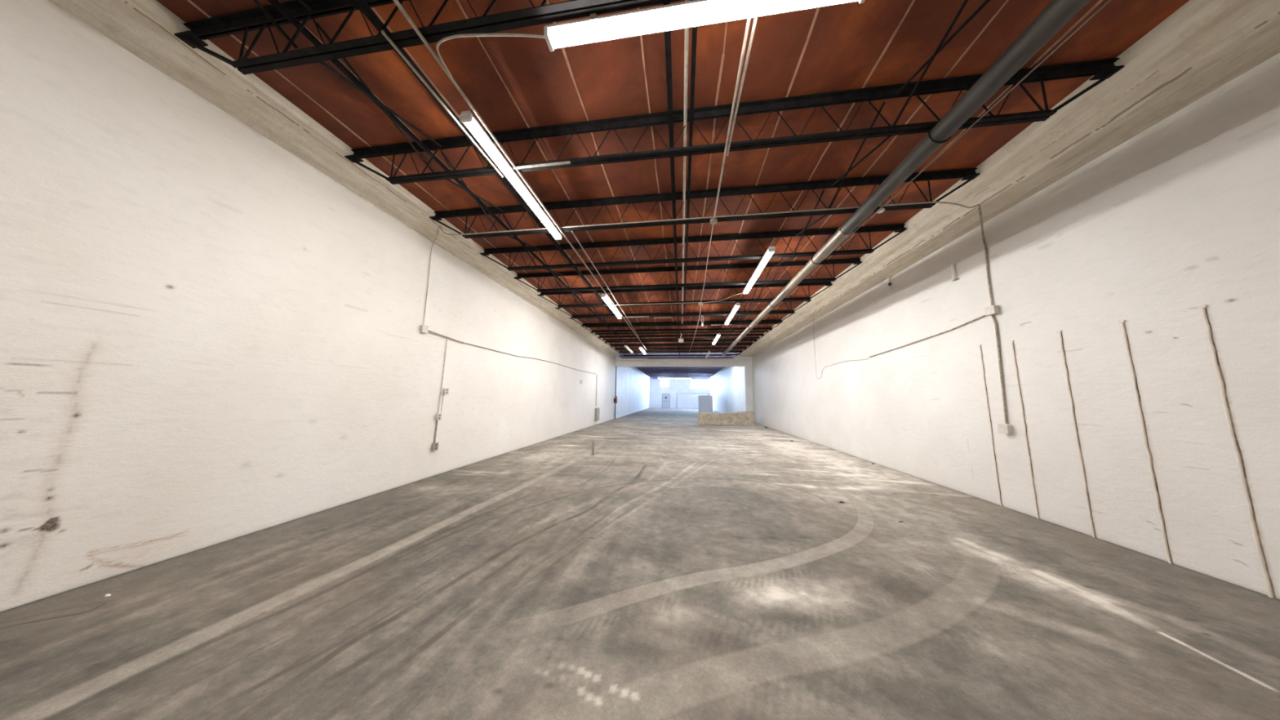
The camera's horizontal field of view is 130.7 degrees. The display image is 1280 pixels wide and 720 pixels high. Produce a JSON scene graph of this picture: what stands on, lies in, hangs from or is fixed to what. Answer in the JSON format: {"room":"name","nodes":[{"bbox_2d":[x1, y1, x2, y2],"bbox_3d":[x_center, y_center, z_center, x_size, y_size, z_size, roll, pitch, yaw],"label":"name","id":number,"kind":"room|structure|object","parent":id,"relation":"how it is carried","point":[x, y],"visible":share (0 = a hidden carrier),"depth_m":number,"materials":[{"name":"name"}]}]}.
{"room":"empty warehouse","nodes":[
{"label":"empty warehouse","id":0,"kind":"room"},
{"bbox_2d":[0,0,649,612],"bbox_3d":[-2.074,1.480,18.677,0.200,4.700,49.500,0,-7,8],"label":"wall","id":1,"kind":"structure","parent":0,"point":[208,338],"depth_m":2.80,"materials":[{"name":"paint"}]},
{"bbox_2d":[47,0,622,356],"bbox_3d":[-3.313,-2.025,7.596,0.530,0.260,26.500,0,-7,8],"label":"beam","id":2,"kind":"structure","parent":1,"relation":"attached to","point":[145,28],"depth_m":3.09,"materials":[{"name":"concrete"}]},
{"bbox_2d":[419,324,428,333],"bbox_3d":[-3.825,-0.546,5.207,0.066,0.138,0.118,0,-7,8],"label":"junction box","id":3,"kind":"object","parent":1,"relation":"attached to","point":[424,328],"visible":1,"depth_m":5.17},
{"bbox_2d":[422,236,437,324],"bbox_3d":[-3.755,-1.443,5.284,0.190,1.681,0.026,-3,-8,25],"label":"conduit","id":4,"kind":"object","parent":1,"relation":"attached to","point":[437,237],"visible":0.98,"depth_m":5.31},
{"bbox_2d":[431,442,438,450],"bbox_3d":[-3.791,1.601,5.434,0.058,0.138,0.108,0,-7,8],"label":"outlet box","id":5,"kind":"object","parent":1,"relation":"attached to","point":[434,446],"visible":1,"depth_m":5.40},
{"bbox_2d":[434,420,438,442],"bbox_3d":[-3.800,1.329,5.476,0.024,0.411,0.034,0,-7,8],"label":"conduit","id":6,"kind":"object","parent":1,"relation":"attached to","point":[437,420],"visible":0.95,"depth_m":5.47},
{"bbox_2d":[435,413,441,420],"bbox_3d":[-3.782,1.066,5.512,0.058,0.128,0.098,0,-7,8],"label":"outlet box","id":7,"kind":"object","parent":1,"relation":"attached to","point":[437,416],"visible":1,"depth_m":5.49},
{"bbox_2d":[437,338,447,413],"bbox_3d":[-3.781,0.300,5.631,0.015,1.430,0.055,0,-7,8],"label":"conduit","id":8,"kind":"object","parent":1,"relation":"attached to","point":[446,339],"visible":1,"depth_m":5.63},
{"bbox_2d":[442,387,448,394],"bbox_3d":[-3.759,0.605,5.690,0.058,0.118,0.098,0,-7,8],"label":"outlet box","id":9,"kind":"object","parent":1,"relation":"attached to","point":[446,391],"visible":1,"depth_m":5.67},
{"bbox_2d":[428,330,595,373],"bbox_3d":[-3.090,0.140,10.583,0.025,0.151,10.821,0,-7,8],"label":"conduit","id":10,"kind":"object","parent":1,"relation":"attached to","point":[428,331],"visible":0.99,"depth_m":7.22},
{"bbox_2d":[594,408,599,421],"bbox_3d":[-2.301,2.920,15.825,0.130,0.660,0.500,0,-7,8],"label":"outlet box","id":11,"kind":"object","parent":1,"relation":"attached to","point":[597,410],"visible":1,"depth_m":15.61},
{"bbox_2d":[614,366,616,418],"bbox_3d":[-1.682,2.228,20.236,0.067,3.620,0.070,0,-7,8],"label":"pipe","id":12,"kind":"object","parent":1,"relation":"attached to","point":[615,366],"visible":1,"depth_m":20.23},
{"bbox_2d":[615,358,752,366],"bbox_3d":[2.850,0.180,20.089,9.170,0.540,0.300,0,-7,8],"label":"beam","id":13,"kind":"structure","parent":1,"relation":"attached to","point":[651,362],"depth_m":19.89,"materials":[{"name":"white paint"}]},
{"bbox_2d":[0,408,1279,719],"bbox_3d":[2.532,3.798,17.734,9.170,0.001,49.500,0,-7,8],"label":"floor","id":14,"kind":"structure","parent":0,"point":[682,568],"depth_m":2.08,"materials":[{"name":"concrete"}]},
{"bbox_2d":[590,440,595,456],"bbox_3d":[-1.207,2.274,7.582,0.120,0.360,0.120,0,-7,8],"label":"post","id":15,"kind":"object","parent":14,"relation":"on","point":[593,442],"visible":1,"depth_m":7.55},
{"bbox_2d":[697,395,712,413],"bbox_3d":[6.690,4.508,30.079,1.410,1.820,0.100,0,-7,8],"label":"partition panel","id":16,"kind":"object","parent":14,"relation":"on","point":[705,402],"visible":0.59,"depth_m":30.04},
{"bbox_2d":[697,411,754,425],"bbox_3d":[5.001,3.392,17.314,3.140,0.772,0.776,0,-7,8],"label":"concrete curb","id":17,"kind":"object","parent":14,"relation":"on","point":[739,418],"visible":0.99,"depth_m":16.95,"materials":[{"name":"concrete"}]},
{"bbox_2d":[156,0,1189,377],"bbox_3d":[2.634,-0.767,18.308,9.640,0.155,49.900,0,-7,8],"label":"ceiling","id":18,"kind":"structure","parent":0,"point":[512,82],"depth_m":3.10,"materials":[{"name":"wood"}]},
{"bbox_2d":[173,0,681,75],"bbox_3d":[0.109,-2.566,1.917,8.020,0.455,0.110,0,-7,8],"label":"joist","id":19,"kind":"object","parent":18,"relation":"attached to","point":[243,21],"visible":0.94,"depth_m":2.23,"materials":[{"name":"metal"}]},
{"bbox_2d":[253,0,311,48],"bbox_3d":[-2.652,-2.610,1.670,0.084,0.360,1.181,0,-7,8],"label":"brace","id":20,"kind":"object","parent":19,"relation":"attached to","point":[256,2],"visible":1,"depth_m":2.13,"materials":[{"name":"paint"}]},
{"bbox_2d":[315,22,441,173],"bbox_3d":[-2.480,-2.451,2.903,0.084,0.360,1.181,0,-7,8],"label":"brace","id":21,"kind":"object","parent":19,"relation":"attached to","point":[373,97],"visible":0.8,"depth_m":2.77,"materials":[{"name":"paint"}]},
{"bbox_2d":[381,29,503,177],"bbox_3d":[-1.719,-2.241,2.769,0.024,0.022,1.400,0,-7,9],"label":"conduit","id":22,"kind":"object","parent":19,"relation":"attached to","point":[383,32],"visible":1,"depth_m":2.51,"materials":[{"name":"metal"}]},
{"bbox_2d":[267,0,636,355],"bbox_3d":[-2.027,-2.030,7.442,0.040,0.039,26.350,0,-7,8],"label":"bar","id":23,"kind":"object","parent":19,"relation":"attached to","point":[277,4],"visible":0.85,"depth_m":3.17,"materials":[{"name":"paint"}]},
{"bbox_2d":[352,0,613,314],"bbox_3d":[-2.074,-2.663,2.415,0.050,0.049,16.300,0,-7,8],"label":"bar","id":24,"kind":"object","parent":19,"relation":"attached to","point":[362,5],"visible":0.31,"depth_m":3.16,"materials":[{"name":"paint"}]},
{"bbox_2d":[392,0,646,349],"bbox_3d":[-1.158,-1.947,5.019,0.036,0.026,21.950,0,-7,8],"label":"conduit","id":25,"kind":"object","parent":19,"relation":"attached to","point":[397,2],"visible":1,"depth_m":2.70,"materials":[{"name":"metal"}]},
{"bbox_2d":[662,2,679,354],"bbox_3d":[0.875,-2.022,7.035,0.060,0.047,26.350,0,-7,8],"label":"bar","id":26,"kind":"object","parent":19,"relation":"attached to","point":[667,33],"visible":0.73,"depth_m":3.15,"materials":[{"name":"paint"}]},
{"bbox_2d":[684,26,697,308],"bbox_3d":[0.370,-2.687,1.872,0.040,0.032,15.900,0,-7,8],"label":"bar","id":27,"kind":"object","parent":19,"relation":"attached to","point":[694,38],"visible":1,"depth_m":3.10,"materials":[{"name":"paint"}]},
{"bbox_2d":[543,0,865,51],"bbox_3d":[0.370,-2.283,1.937,2.070,0.092,0.116,0,-7,8],"label":"lamp","id":28,"kind":"object","parent":19,"relation":"attached to","point":[692,13],"visible":1,"depth_m":1.95,"materials":[{"name":"white plastic"}]},
{"bbox_2d":[435,33,545,78],"bbox_3d":[-1.125,-2.300,2.130,0.926,0.040,0.226,-2,-8,19],"label":"power cable","id":29,"kind":"object","parent":28,"relation":"attached to","point":[451,37],"visible":0.94,"depth_m":2.08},
{"bbox_2d":[713,17,751,218],"bbox_3d":[0.332,-2.672,-0.908,0.038,0.033,10.530,0,-7,8],"label":"conduit","id":30,"kind":"object","parent":19,"relation":"attached to","point":[748,24],"visible":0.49,"depth_m":2.52,"materials":[{"name":"metal"}]},
{"bbox_2d":[710,217,717,224],"bbox_3d":[1.058,-1.992,4.221,0.100,0.045,0.100,0,-7,8],"label":"junction box","id":31,"kind":"object","parent":30,"relation":"attached to","point":[713,221],"visible":1,"depth_m":4.20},
{"bbox_2d":[726,16,757,155],"bbox_3d":[0.297,-2.752,-1.494,0.037,0.023,9.350,0,-7,8],"label":"conduit","id":32,"kind":"object","parent":19,"relation":"attached to","point":[755,19],"visible":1,"depth_m":2.34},
{"bbox_2d":[892,0,990,126],"bbox_3d":[2.354,-2.465,2.228,0.084,0.360,1.181,0,-7,8],"label":"brace","id":33,"kind":"object","parent":19,"relation":"attached to","point":[940,46],"visible":1,"depth_m":2.31,"materials":[{"name":"paint"}]},
{"bbox_2d":[822,0,1110,260],"bbox_3d":[3.208,-2.013,3.984,0.041,0.012,6.202,0,-7,6],"label":"conduit","id":34,"kind":"object","parent":19,"relation":"attached to","point":[1107,1],"visible":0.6,"depth_m":2.48,"materials":[{"name":"metal"}]},
{"bbox_2d":[875,205,884,213],"bbox_3d":[3.159,-1.985,3.865,0.088,0.087,0.090,0,-7,8],"label":"ceiling detector","id":35,"kind":"object","parent":34,"relation":"attached to","point":[880,210],"visible":1,"depth_m":3.85,"materials":[{"name":"white plastic"}]},
{"bbox_2d":[653,316,671,318],"bbox_3d":[0.838,-1.638,10.996,0.670,0.020,0.580,0,-7,8],"label":"ceiling patch","id":36,"kind":"structure","parent":18,"relation":"attached to","point":[654,317],"depth_m":11.11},
{"bbox_2d":[619,355,731,358],"bbox_3d":[2.740,-0.106,21.007,8.620,0.455,0.110,0,-7,8],"label":"joist","id":37,"kind":"object","parent":18,"relation":"attached to","point":[695,355],"visible":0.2,"depth_m":21.04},
{"bbox_2d":[648,374,705,378],"bbox_3d":[5.328,2.276,39.497,8.620,0.455,0.110,0,-7,8],"label":"joist","id":38,"kind":"object","parent":18,"relation":"attached to","point":[649,375],"visible":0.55,"depth_m":39.28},
{"bbox_2d":[643,372,713,375],"bbox_3d":[4.465,1.482,33.334,8.620,0.455,0.110,0,-7,8],"label":"joist","id":39,"kind":"object","parent":18,"relation":"attached to","point":[643,372],"visible":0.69,"depth_m":33.04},
{"bbox_2d":[646,374,710,377],"bbox_3d":[5.155,2.118,38.264,8.620,0.455,0.110,0,-7,8],"label":"joist","id":40,"kind":"object","parent":18,"relation":"attached to","point":[646,375],"visible":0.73,"depth_m":38.53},
{"bbox_2d":[635,367,723,371],"bbox_3d":[3.775,0.847,28.403,8.620,0.455,0.110,0,-7,8],"label":"joist","id":41,"kind":"object","parent":18,"relation":"attached to","point":[636,367],"visible":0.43,"depth_m":28.32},
{"bbox_2d":[637,367,721,369],"bbox_3d":[3.603,0.688,27.170,8.620,0.455,0.110,0,-7,8],"label":"joist","id":42,"kind":"object","parent":18,"relation":"attached to","point":[641,367],"visible":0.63,"depth_m":27.13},
{"bbox_2d":[644,373,715,377],"bbox_3d":[4.810,1.800,35.799,8.620,0.455,0.110,0,-7,8],"label":"joist","id":43,"kind":"object","parent":18,"relation":"attached to","point":[644,373],"visible":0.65,"depth_m":35.59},
{"bbox_2d":[636,367,723,372],"bbox_3d":[3.948,1.006,29.636,8.620,0.455,0.110,0,-7,8],"label":"joist","id":44,"kind":"object","parent":18,"relation":"attached to","point":[638,367],"visible":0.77,"depth_m":29.58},
{"bbox_2d":[635,366,724,367],"bbox_3d":[3.257,0.370,24.705,8.620,0.455,0.110,0,-7,8],"label":"joist","id":45,"kind":"object","parent":18,"relation":"attached to","point":[635,366],"visible":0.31,"depth_m":24.65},
{"bbox_2d":[613,348,746,355],"bbox_3d":[2.351,-0.501,17.942,8.020,0.455,0.110,0,-7,8],"label":"joist","id":46,"kind":"object","parent":18,"relation":"attached to","point":[657,354],"visible":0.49,"depth_m":17.91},
{"bbox_2d":[618,351,742,358],"bbox_3d":[2.524,-0.342,19.174,8.020,0.455,0.110,0,-7,8],"label":"joist","id":47,"kind":"object","parent":18,"relation":"attached to","point":[645,351],"visible":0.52,"depth_m":19.20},
{"bbox_2d":[617,358,648,359],"bbox_3d":[-0.451,-0.061,19.554,2.100,0.092,0.116,0,-7,8],"label":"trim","id":48,"kind":"structure","parent":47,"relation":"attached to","point":[618,358],"depth_m":19.50,"materials":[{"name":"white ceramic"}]},
{"bbox_2d":[640,369,719,374],"bbox_3d":[4.293,1.323,32.101,8.620,0.455,0.110,0,-7,8],"label":"joist","id":49,"kind":"object","parent":18,"relation":"attached to","point":[641,370],"visible":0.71,"depth_m":31.94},
{"bbox_2d":[636,367,724,368],"bbox_3d":[3.430,0.529,25.938,8.620,0.455,0.110,0,-7,8],"label":"joist","id":50,"kind":"object","parent":18,"relation":"attached to","point":[637,367],"visible":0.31,"depth_m":25.90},
{"bbox_2d":[648,375,711,379],"bbox_3d":[5.500,2.435,40.730,8.620,0.455,0.110,0,-7,8],"label":"joist","id":51,"kind":"object","parent":18,"relation":"attached to","point":[649,375],"visible":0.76,"depth_m":40.72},
{"bbox_2d":[648,373,712,377],"bbox_3d":[4.983,1.959,37.032,8.620,0.455,0.110,0,-7,8],"label":"joist","id":52,"kind":"object","parent":18,"relation":"attached to","point":[661,374],"visible":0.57,"depth_m":37.06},
{"bbox_2d":[604,338,757,349],"bbox_3d":[2.006,-0.818,15.476,8.020,0.455,0.110,0,-7,8],"label":"joist","id":53,"kind":"object","parent":18,"relation":"attached to","point":[745,340],"visible":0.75,"depth_m":15.45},
{"bbox_2d":[624,345,633,353],"bbox_3d":[-0.590,-0.555,15.678,0.116,0.092,2.100,0,-7,8],"label":"lamp","id":54,"kind":"object","parent":53,"relation":"attached to","point":[625,346],"visible":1,"depth_m":15.52,"materials":[{"name":"white plastic"}]},
{"bbox_2d":[639,346,645,354],"bbox_3d":[0.149,-0.514,15.910,0.116,0.092,2.070,0,-7,8],"label":"lamp","id":55,"kind":"object","parent":53,"relation":"attached to","point":[640,347],"visible":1,"depth_m":15.64,"materials":[{"name":"white plastic"}]},
{"bbox_2d":[609,343,751,352],"bbox_3d":[2.179,-0.659,16.709,8.020,0.455,0.110,0,-7,8],"label":"joist","id":56,"kind":"object","parent":18,"relation":"attached to","point":[736,344],"visible":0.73,"depth_m":16.66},
{"bbox_2d":[598,333,764,345],"bbox_3d":[1.834,-0.977,14.243,8.020,0.455,0.110,0,-7,8],"label":"joist","id":57,"kind":"object","parent":18,"relation":"attached to","point":[730,335],"visible":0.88,"depth_m":14.22,"materials":[{"name":"metal"}]},
{"bbox_2d":[645,372,716,376],"bbox_3d":[4.638,1.641,34.566,8.620,0.455,0.110,0,-7,8],"label":"joist","id":58,"kind":"object","parent":18,"relation":"attached to","point":[671,372],"visible":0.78,"depth_m":34.33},
{"bbox_2d":[590,327,773,340],"bbox_3d":[1.661,-1.136,13.011,8.020,0.455,0.110,0,-7,8],"label":"joist","id":59,"kind":"object","parent":18,"relation":"attached to","point":[754,328],"visible":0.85,"depth_m":12.97,"materials":[{"name":"metal"}]},
{"bbox_2d":[712,333,720,344],"bbox_3d":[3.264,-0.885,12.621,0.116,0.092,2.070,0,-7,8],"label":"lamp","id":60,"kind":"object","parent":59,"relation":"attached to","point":[718,335],"visible":1,"depth_m":12.40,"materials":[{"name":"white plastic"}]},
{"bbox_2d":[581,320,782,334],"bbox_3d":[1.489,-1.295,11.778,8.020,0.455,0.110,0,-7,8],"label":"joist","id":61,"kind":"object","parent":18,"relation":"attached to","point":[744,321],"visible":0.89,"depth_m":11.74,"materials":[{"name":"metal"}]},
{"bbox_2d":[678,333,683,342],"bbox_3d":[1.644,-0.891,11.799,0.200,0.344,0.210,0,-7,8],"label":"box","id":62,"kind":"object","parent":61,"relation":"hanging from","point":[680,340],"visible":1,"depth_m":11.78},
{"bbox_2d":[569,310,795,327],"bbox_3d":[1.316,-1.454,10.545,8.020,0.455,0.110,0,-7,8],"label":"joist","id":63,"kind":"object","parent":18,"relation":"attached to","point":[571,317],"visible":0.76,"depth_m":10.51,"materials":[{"name":"metal"}]},
{"bbox_2d":[555,299,811,319],"bbox_3d":[1.144,-1.613,9.313,8.020,0.455,0.110,0,-7,8],"label":"joist","id":64,"kind":"object","parent":18,"relation":"attached to","point":[557,308],"visible":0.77,"depth_m":9.24,"materials":[{"name":"metal"}]},
{"bbox_2d":[688,305,701,355],"bbox_3d":[2.293,-0.913,12.698,0.081,0.034,9.654,0,-7,7],"label":"conduit","id":65,"kind":"object","parent":64,"relation":"attached to","point":[700,305],"visible":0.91,"depth_m":10.29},
{"bbox_2d":[724,302,740,324],"bbox_3d":[2.773,-1.364,8.903,0.116,0.092,2.070,0,-7,8],"label":"lamp","id":66,"kind":"object","parent":64,"relation":"attached to","point":[735,307],"visible":1,"depth_m":8.65,"materials":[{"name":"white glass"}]},
{"bbox_2d":[537,281,832,307],"bbox_3d":[0.971,-1.771,8.080,8.020,0.455,0.110,0,-7,8],"label":"joist","id":67,"kind":"object","parent":18,"relation":"attached to","point":[815,283],"visible":0.92,"depth_m":8.02,"materials":[{"name":"metal"}]},
{"bbox_2d":[600,293,621,319],"bbox_3d":[-0.784,-1.483,8.378,0.116,0.092,2.070,0,-7,8],"label":"lamp","id":68,"kind":"object","parent":67,"relation":"attached to","point":[603,296],"visible":1,"depth_m":8.10,"materials":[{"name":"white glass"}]},
{"bbox_2d":[613,302,698,305],"bbox_3d":[0.430,-1.538,8.065,2.430,0.022,0.022,0,-7,8],"label":"conduit","id":69,"kind":"object","parent":67,"relation":"attached to","point":[693,302],"visible":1,"depth_m":8.06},
{"bbox_2d":[513,257,862,292],"bbox_3d":[0.799,-1.930,6.847,8.020,0.455,0.110,0,-7,8],"label":"joist","id":70,"kind":"object","parent":18,"relation":"attached to","point":[857,261],"visible":0.91,"depth_m":6.79,"materials":[{"name":"metal"}]},
{"bbox_2d":[538,252,564,288],"bbox_3d":[-1.962,-1.974,6.601,0.084,0.360,1.181,0,-7,8],"label":"brace","id":71,"kind":"object","parent":70,"relation":"attached to","point":[548,269],"visible":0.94,"depth_m":6.67,"materials":[{"name":"paint"}]},
{"bbox_2d":[563,276,582,305],"bbox_3d":[-1.790,-1.816,7.833,0.084,0.360,1.181,0,-7,8],"label":"brace","id":72,"kind":"object","parent":70,"relation":"attached to","point":[563,277],"visible":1,"depth_m":7.95,"materials":[{"name":"paint"}]},
{"bbox_2d":[757,267,771,299],"bbox_3d":[3.044,-1.830,7.159,0.084,0.360,1.181,0,-7,8],"label":"brace","id":73,"kind":"object","parent":70,"relation":"attached to","point":[770,268],"visible":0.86,"depth_m":7.17,"materials":[{"name":"paint"}]},
{"bbox_2d":[772,237,792,281],"bbox_3d":[2.871,-1.988,5.926,0.084,0.360,1.181,0,-7,8],"label":"brace","id":74,"kind":"object","parent":70,"relation":"attached to","point":[780,262],"visible":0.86,"depth_m":5.91,"materials":[{"name":"paint"}]},
{"bbox_2d":[479,223,906,271],"bbox_3d":[0.626,-2.089,5.615,8.020,0.455,0.110,0,-7,8],"label":"joist","id":75,"kind":"object","parent":18,"relation":"attached to","point":[896,228],"visible":0.94,"depth_m":5.54,"materials":[{"name":"metal"}]},
{"bbox_2d":[742,245,775,293],"bbox_3d":[2.362,-1.742,5.966,0.116,0.092,2.070,0,-7,8],"label":"lamp","id":76,"kind":"object","parent":75,"relation":"attached to","point":[771,250],"visible":1,"depth_m":5.62,"materials":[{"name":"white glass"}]},
{"bbox_2d":[429,167,980,238],"bbox_3d":[0.454,-2.248,4.382,8.020,0.455,0.110,0,-7,8],"label":"joist","id":77,"kind":"object","parent":18,"relation":"attached to","point":[970,174],"visible":0.89,"depth_m":4.28,"materials":[{"name":"metal"}]},
{"bbox_2d":[502,214,540,266],"bbox_3d":[-2.135,-2.133,5.368,0.084,0.360,1.181,0,-7,8],"label":"brace","id":78,"kind":"object","parent":77,"relation":"attached to","point":[517,239],"visible":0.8,"depth_m":5.37,"materials":[{"name":"paint"}]},
{"bbox_2d":[571,231,639,337],"bbox_3d":[-0.536,-1.470,8.713,0.037,0.018,8.401,0,-7,7],"label":"conduit","id":79,"kind":"object","parent":77,"relation":"attached to","point":[571,231],"visible":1,"depth_m":6.05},
{"bbox_2d":[700,224,713,302],"bbox_3d":[1.351,-1.762,6.068,0.026,0.042,3.608,0,-7,9],"label":"conduit","id":80,"kind":"object","parent":77,"relation":"attached to","point":[713,224],"visible":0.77,"depth_m":5.28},
{"bbox_2d":[436,201,980,235],"bbox_3d":[0.512,-2.161,4.509,8.514,0.312,0.441,0,-7,8],"label":"conduit","id":81,"kind":"object","parent":77,"relation":"attached to","point":[945,202],"visible":1,"depth_m":4.20,"materials":[{"name":"metal"}]},
{"bbox_2d":[793,189,827,253],"bbox_3d":[2.699,-2.147,4.694,0.084,0.360,1.181,0,-7,8],"label":"brace","id":82,"kind":"object","parent":77,"relation":"attached to","point":[817,203],"visible":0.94,"depth_m":4.64,"materials":[{"name":"paint"}]},
{"bbox_2d":[344,57,1124,184],"bbox_3d":[0.281,-2.407,3.149,8.020,0.455,0.110,0,-7,8],"label":"joist","id":83,"kind":"object","parent":18,"relation":"attached to","point":[1101,69],"visible":0.91,"depth_m":3.00,"materials":[{"name":"metal"}]},
{"bbox_2d":[440,151,504,231],"bbox_3d":[-2.307,-2.292,4.135,0.084,0.360,1.181,0,-7,8],"label":"brace","id":84,"kind":"object","parent":83,"relation":"attached to","point":[468,190],"visible":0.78,"depth_m":4.08,"materials":[{"name":"paint"}]},
{"bbox_2d":[459,110,561,239],"bbox_3d":[-1.441,-2.088,3.682,0.116,0.092,2.070,0,-7,8],"label":"lamp","id":85,"kind":"object","parent":83,"relation":"attached to","point":[467,117],"visible":1,"depth_m":3.23,"materials":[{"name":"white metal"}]},
{"bbox_2d":[511,160,570,169],"bbox_3d":[-1.139,-2.168,3.279,0.750,0.026,0.026,0,-7,8],"label":"conduit","id":86,"kind":"object","parent":83,"relation":"attached to","point":[567,162],"visible":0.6,"depth_m":3.26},
{"bbox_2d":[681,0,689,324],"bbox_3d":[0.439,-2.552,2.838,0.044,0.034,17.950,0,-7,8],"label":"conduit","id":87,"kind":"object","parent":83,"relation":"attached to","point":[686,29],"visible":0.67,"depth_m":3.07,"materials":[{"name":"metal"}]},
{"bbox_2d":[827,102,892,208],"bbox_3d":[2.526,-2.306,3.461,0.084,0.360,1.181,0,-7,8],"label":"brace","id":88,"kind":"object","parent":83,"relation":"attached to","point":[850,168],"visible":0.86,"depth_m":3.36,"materials":[{"name":"paint"}]},
{"bbox_2d":[721,0,1090,356],"bbox_3d":[3.137,-1.777,5.261,0.194,0.199,23.650,0,-7,8],"label":"ceiling pipe","id":89,"kind":"object","parent":83,"relation":"hanging from","point":[1057,13],"visible":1,"depth_m":2.50,"materials":[{"name":"metal"}]},
{"bbox_2d":[649,376,711,408],"bbox_3d":[5.745,4.613,42.474,8.690,4.700,0.200,0,-7,8],"label":"wall","id":90,"kind":"structure","parent":0,"point":[675,386],"depth_m":42.58,"materials":[{"name":"white paint"}]},
{"bbox_2d":[659,379,668,386],"bbox_3d":[3.571,3.372,42.878,1.300,1.100,0.120,0,-7,8],"label":"window","id":91,"kind":"structure","parent":90,"relation":"in","point":[664,383],"depth_m":42.87,"materials":[{"name":"white"}]},
{"bbox_2d":[662,393,670,408],"bbox_3d":[3.755,5.925,42.513,1.150,2.050,0.180,0,-7,8],"label":"door","id":92,"kind":"structure","parent":90,"relation":"in","point":[665,397],"depth_m":42.46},
{"bbox_2d":[676,392,708,408],"bbox_3d":[7.520,5.839,41.997,4.550,2.200,0.180,0,-7,8],"label":"door","id":93,"kind":"structure","parent":90,"relation":"in","point":[689,400],"depth_m":42.05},
{"bbox_2d":[690,379,709,389],"bbox_3d":[8.596,3.482,42.160,2.650,1.450,0.120,0,-7,8],"label":"window","id":94,"kind":"structure","parent":90,"relation":"in","point":[695,384],"depth_m":42.15,"materials":[{"name":"white"}]},
{"bbox_2d":[710,366,754,413],"bbox_3d":[8.826,3.133,30.436,0.750,4.700,22.980,0,-7,8],"label":"wall","id":95,"kind":"structure","parent":0,"point":[731,388],"depth_m":23.89,"materials":[{"name":"white paint"}]},
{"bbox_2d":[751,52,1279,599],"bbox_3d":[5.625,-0.002,6.084,0.200,4.700,26.500,0,-7,8],"label":"wall","id":96,"kind":"structure","parent":0,"point":[1181,215],"depth_m":3.24,"materials":[{"name":"paint"}]},
{"bbox_2d":[732,355,752,358],"bbox_3d":[6.724,-0.218,19.319,1.280,0.170,0.250,0,-7,8],"label":"trim","id":97,"kind":"structure","parent":96,"relation":"attached to","point":[737,356],"depth_m":19.24,"materials":[{"name":"white paint"}]},
{"bbox_2d":[812,314,866,378],"bbox_3d":[5.673,-0.525,8.855,0.442,2.045,2.906,0,-7,8],"label":"wire","id":98,"kind":"object","parent":96,"relation":"attached to","point":[812,314],"visible":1,"depth_m":9.76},
{"bbox_2d":[885,275,892,288],"bbox_3d":[5.530,-1.722,6.523,0.100,0.300,0.070,0,-7,8],"label":"wall bracket","id":99,"kind":"object","parent":96,"relation":"attached to","point":[889,284],"visible":1,"depth_m":6.51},
{"bbox_2d":[869,314,985,357],"bbox_3d":[5.472,-0.387,5.849,0.025,0.285,2.903,0,-7,8],"label":"conduit","id":100,"kind":"object","parent":96,"relation":"attached to","point":[979,317],"visible":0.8,"depth_m":5.38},
{"bbox_2d":[951,263,959,280],"bbox_3d":[5.339,-1.499,4.989,0.055,0.295,0.070,0,-7,8],"label":"wall bracket","id":101,"kind":"object","parent":96,"relation":"attached to","point":[953,265],"visible":1,"depth_m":5.00,"materials":[{"name":"white metal"}]},
{"bbox_2d":[977,204,993,305],"bbox_3d":[5.015,-1.497,4.255,0.717,1.327,0.038,7,-9,-39],"label":"conduit","id":102,"kind":"object","parent":96,"relation":"attached to","point":[979,206],"visible":0.91,"depth_m":4.44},
{"bbox_2d":[977,344,1002,506],"bbox_3d":[5.290,0.949,4.446,0.016,2.390,0.040,0,-7,8],"label":"batten","id":103,"kind":"object","parent":96,"relation":"attached to","point":[979,345],"visible":1,"depth_m":4.43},
{"bbox_2d":[984,305,999,315],"bbox_3d":[5.246,-0.738,4.379,0.076,0.128,0.138,0,-7,8],"label":"junction box","id":104,"kind":"object","parent":96,"relation":"attached to","point":[993,309],"visible":1,"depth_m":4.35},
{"bbox_2d":[991,314,1008,423],"bbox_3d":[5.255,0.116,4.287,0.027,1.604,0.069,0,-7,8],"label":"conduit","id":105,"kind":"object","parent":96,"relation":"attached to","point":[993,315],"visible":1,"depth_m":4.28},
{"bbox_2d":[997,423,1013,433],"bbox_3d":[5.226,0.983,4.201,0.076,0.128,0.128,0,-7,8],"label":"outlet box","id":106,"kind":"object","parent":96,"relation":"attached to","point":[1003,428],"visible":1,"depth_m":4.17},
{"bbox_2d":[738,0,1279,356],"bbox_3d":[5.170,-2.026,6.409,0.880,0.307,26.500,0,-7,8],"label":"beam","id":107,"kind":"structure","parent":96,"relation":"attached to","point":[1203,46],"depth_m":2.97,"materials":[{"name":"concrete"}]},
{"bbox_2d":[1009,340,1039,519],"bbox_3d":[5.227,0.902,3.998,0.016,2.370,0.040,0,-7,8],"label":"batten","id":108,"kind":"object","parent":96,"relation":"attached to","point":[1011,341],"visible":1,"depth_m":3.98,"materials":[{"name":"wood"}]},
{"bbox_2d":[1056,330,1096,537],"bbox_3d":[5.155,0.825,3.478,0.016,2.390,0.040,0,-7,8],"label":"batten","id":109,"kind":"object","parent":96,"relation":"attached to","point":[1067,376],"visible":1,"depth_m":3.47,"materials":[{"name":"wood"}]},
{"bbox_2d":[1118,320,1173,564],"bbox_3d":[5.082,0.763,2.962,0.016,2.380,0.040,0,-7,8],"label":"batten","id":110,"kind":"object","parent":96,"relation":"attached to","point":[1150,462],"visible":1,"depth_m":2.95,"materials":[{"name":"wood"}]},
{"bbox_2d":[1197,304,1275,599],"bbox_3d":[5.015,0.696,2.481,0.016,2.390,0.040,0,-7,8],"label":"batten","id":111,"kind":"object","parent":96,"relation":"attached to","point":[1270,590],"visible":1,"depth_m":2.46,"materials":[{"name":"wood"}]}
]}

